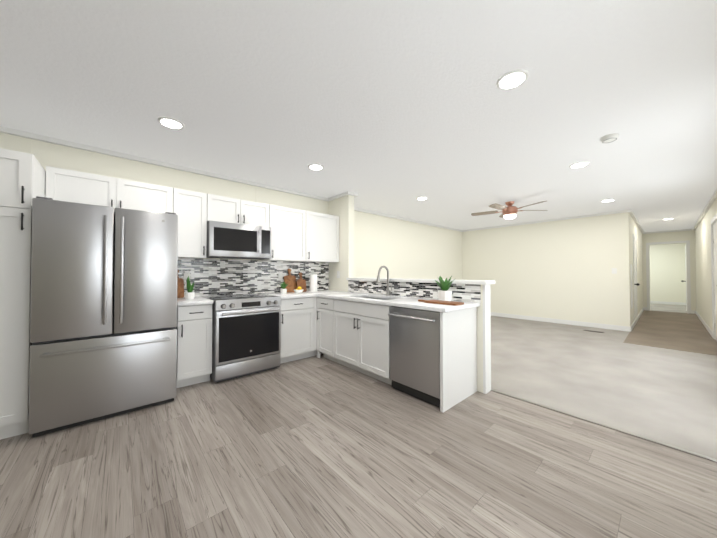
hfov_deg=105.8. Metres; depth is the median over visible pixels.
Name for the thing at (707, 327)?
baseboard
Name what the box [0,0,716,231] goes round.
ceiling
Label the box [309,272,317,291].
paper towel holder
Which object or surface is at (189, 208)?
upper cabinet
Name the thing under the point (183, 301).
countertop
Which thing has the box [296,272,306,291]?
cutting board
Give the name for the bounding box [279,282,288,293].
agave plant
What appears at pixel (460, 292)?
backsplash
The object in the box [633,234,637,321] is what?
door
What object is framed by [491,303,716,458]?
floor carpet
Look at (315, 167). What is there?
recessed light
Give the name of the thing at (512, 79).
recessed light
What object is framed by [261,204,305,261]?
upper cabinet
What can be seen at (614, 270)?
switch plate
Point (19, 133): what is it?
crown molding
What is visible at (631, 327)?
baseboard
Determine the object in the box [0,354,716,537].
floor
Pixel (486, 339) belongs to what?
trim
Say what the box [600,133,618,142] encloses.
smoke detector
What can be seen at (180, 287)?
cutting board
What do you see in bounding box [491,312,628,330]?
baseboard
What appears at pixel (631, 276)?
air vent
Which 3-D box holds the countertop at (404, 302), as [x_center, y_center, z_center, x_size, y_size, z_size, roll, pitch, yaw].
[0.105,0.474,3.555,0.672,0.239,2.692,1,-1,-41]
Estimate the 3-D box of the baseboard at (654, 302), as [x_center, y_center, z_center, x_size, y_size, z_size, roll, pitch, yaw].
[11.345,1.326,11.154,0.013,0.100,2.929,1,-1,-41]
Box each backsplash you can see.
[178,258,328,296]
[348,280,480,302]
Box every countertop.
[177,297,213,305]
[261,292,314,298]
[306,290,479,312]
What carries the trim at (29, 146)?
attached to the wall
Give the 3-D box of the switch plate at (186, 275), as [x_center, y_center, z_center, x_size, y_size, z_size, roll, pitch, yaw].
[-2.138,0.109,3.376,0.070,0.115,0.007,1,-1,-41]
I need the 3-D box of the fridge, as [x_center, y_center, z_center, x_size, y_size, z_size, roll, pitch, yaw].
[-2.317,0.360,2.569,0.902,1.790,0.912,1,-1,-41]
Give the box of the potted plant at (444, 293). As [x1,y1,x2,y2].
[435,276,454,300]
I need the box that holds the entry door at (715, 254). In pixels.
[713,222,716,339]
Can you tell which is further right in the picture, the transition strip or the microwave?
the transition strip
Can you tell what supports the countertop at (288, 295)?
on the base cabinet at (297, 328)
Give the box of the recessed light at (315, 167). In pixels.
[308,164,323,169]
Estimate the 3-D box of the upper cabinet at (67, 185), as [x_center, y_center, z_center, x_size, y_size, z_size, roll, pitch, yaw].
[-2.520,-0.735,2.823,0.945,0.363,0.355,1,-1,-41]
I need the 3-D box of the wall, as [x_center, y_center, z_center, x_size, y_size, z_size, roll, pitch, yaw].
[3.618,0.033,5.585,19.240,2.530,4.990,1,-1,-41]
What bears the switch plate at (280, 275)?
attached to the wall
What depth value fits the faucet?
3.59 m
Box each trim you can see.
[27,138,257,201]
[346,278,494,393]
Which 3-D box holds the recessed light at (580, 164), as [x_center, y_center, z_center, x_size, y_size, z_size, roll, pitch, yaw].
[2.675,-1.259,3.282,0.196,0.010,0.196,1,-1,-41]
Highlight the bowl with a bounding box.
[294,286,303,292]
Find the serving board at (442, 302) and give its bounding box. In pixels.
[418,299,463,305]
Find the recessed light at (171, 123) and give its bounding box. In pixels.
[158,117,184,129]
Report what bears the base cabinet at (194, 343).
on the floor at (322, 446)
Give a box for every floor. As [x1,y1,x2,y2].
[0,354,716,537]
[624,310,716,355]
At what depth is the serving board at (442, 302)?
2.64 m
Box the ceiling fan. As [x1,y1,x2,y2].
[471,201,546,218]
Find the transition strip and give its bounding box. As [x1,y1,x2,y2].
[491,389,716,462]
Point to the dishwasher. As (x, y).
(415, 353)
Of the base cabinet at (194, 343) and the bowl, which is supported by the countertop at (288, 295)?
the bowl
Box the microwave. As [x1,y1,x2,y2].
[206,220,270,259]
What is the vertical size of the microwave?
0.430 m
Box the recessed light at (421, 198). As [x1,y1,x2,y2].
[416,197,427,199]
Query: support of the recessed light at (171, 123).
in the ceiling
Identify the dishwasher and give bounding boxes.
[388,306,439,407]
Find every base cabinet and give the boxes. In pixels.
[176,304,211,387]
[280,297,323,363]
[317,297,338,362]
[334,297,391,384]
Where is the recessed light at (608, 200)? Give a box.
[600,199,614,201]
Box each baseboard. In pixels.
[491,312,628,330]
[629,307,644,331]
[650,301,685,304]
[694,311,712,337]
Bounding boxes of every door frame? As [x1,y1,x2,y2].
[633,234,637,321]
[646,240,690,312]
[711,214,716,338]
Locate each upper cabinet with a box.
[45,166,172,212]
[173,188,206,258]
[207,194,268,226]
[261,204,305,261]
[300,211,338,262]
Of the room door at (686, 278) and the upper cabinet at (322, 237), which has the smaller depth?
the upper cabinet at (322, 237)
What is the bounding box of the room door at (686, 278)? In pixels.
[681,245,686,310]
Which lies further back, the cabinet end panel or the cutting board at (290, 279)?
the cutting board at (290, 279)
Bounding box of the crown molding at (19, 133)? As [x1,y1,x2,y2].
[0,126,716,233]
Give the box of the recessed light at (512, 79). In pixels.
[496,69,528,89]
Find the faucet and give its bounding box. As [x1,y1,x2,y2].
[377,266,391,295]
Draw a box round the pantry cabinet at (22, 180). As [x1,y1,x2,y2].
[0,148,45,439]
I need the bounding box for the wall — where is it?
[0,133,716,392]
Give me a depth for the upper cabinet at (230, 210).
3.48 m
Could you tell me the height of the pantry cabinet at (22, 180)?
2.130 m
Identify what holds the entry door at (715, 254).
in the wall
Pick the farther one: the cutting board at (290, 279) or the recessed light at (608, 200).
the recessed light at (608, 200)
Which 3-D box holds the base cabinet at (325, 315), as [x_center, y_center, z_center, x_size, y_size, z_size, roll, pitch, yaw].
[-0.226,0.837,3.920,0.685,0.875,0.375,1,-1,-41]
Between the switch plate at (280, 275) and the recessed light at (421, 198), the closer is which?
the switch plate at (280, 275)
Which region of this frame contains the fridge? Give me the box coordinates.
[28,196,177,437]
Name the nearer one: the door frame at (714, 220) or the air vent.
the door frame at (714, 220)
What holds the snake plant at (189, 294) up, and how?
on the countertop at (183, 301)
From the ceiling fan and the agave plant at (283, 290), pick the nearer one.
the agave plant at (283, 290)
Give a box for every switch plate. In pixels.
[184,273,189,281]
[278,273,282,280]
[612,268,616,273]
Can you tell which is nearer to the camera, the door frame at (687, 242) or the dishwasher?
the dishwasher
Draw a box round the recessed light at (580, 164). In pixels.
[569,161,589,167]
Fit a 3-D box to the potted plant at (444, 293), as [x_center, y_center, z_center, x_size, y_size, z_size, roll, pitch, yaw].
[0.916,0.206,2.896,0.213,0.278,0.246,1,-1,-41]
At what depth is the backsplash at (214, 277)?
3.82 m
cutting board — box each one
[177,270,183,297]
[284,269,296,291]
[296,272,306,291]
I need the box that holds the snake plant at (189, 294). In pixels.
[185,276,195,298]
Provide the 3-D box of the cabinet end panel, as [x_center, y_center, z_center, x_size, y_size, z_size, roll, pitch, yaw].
[0.971,0.818,2.591,0.645,0.875,0.028,1,-1,-41]
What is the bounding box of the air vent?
[630,264,632,308]
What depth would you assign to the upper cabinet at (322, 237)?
4.35 m
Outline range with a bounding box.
[201,293,280,382]
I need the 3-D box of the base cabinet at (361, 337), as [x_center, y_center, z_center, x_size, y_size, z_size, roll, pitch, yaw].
[0.223,0.830,3.410,0.685,0.875,0.980,1,-1,-41]
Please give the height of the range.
0.918 m
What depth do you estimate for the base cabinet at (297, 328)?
3.73 m
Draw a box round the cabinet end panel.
[440,307,476,411]

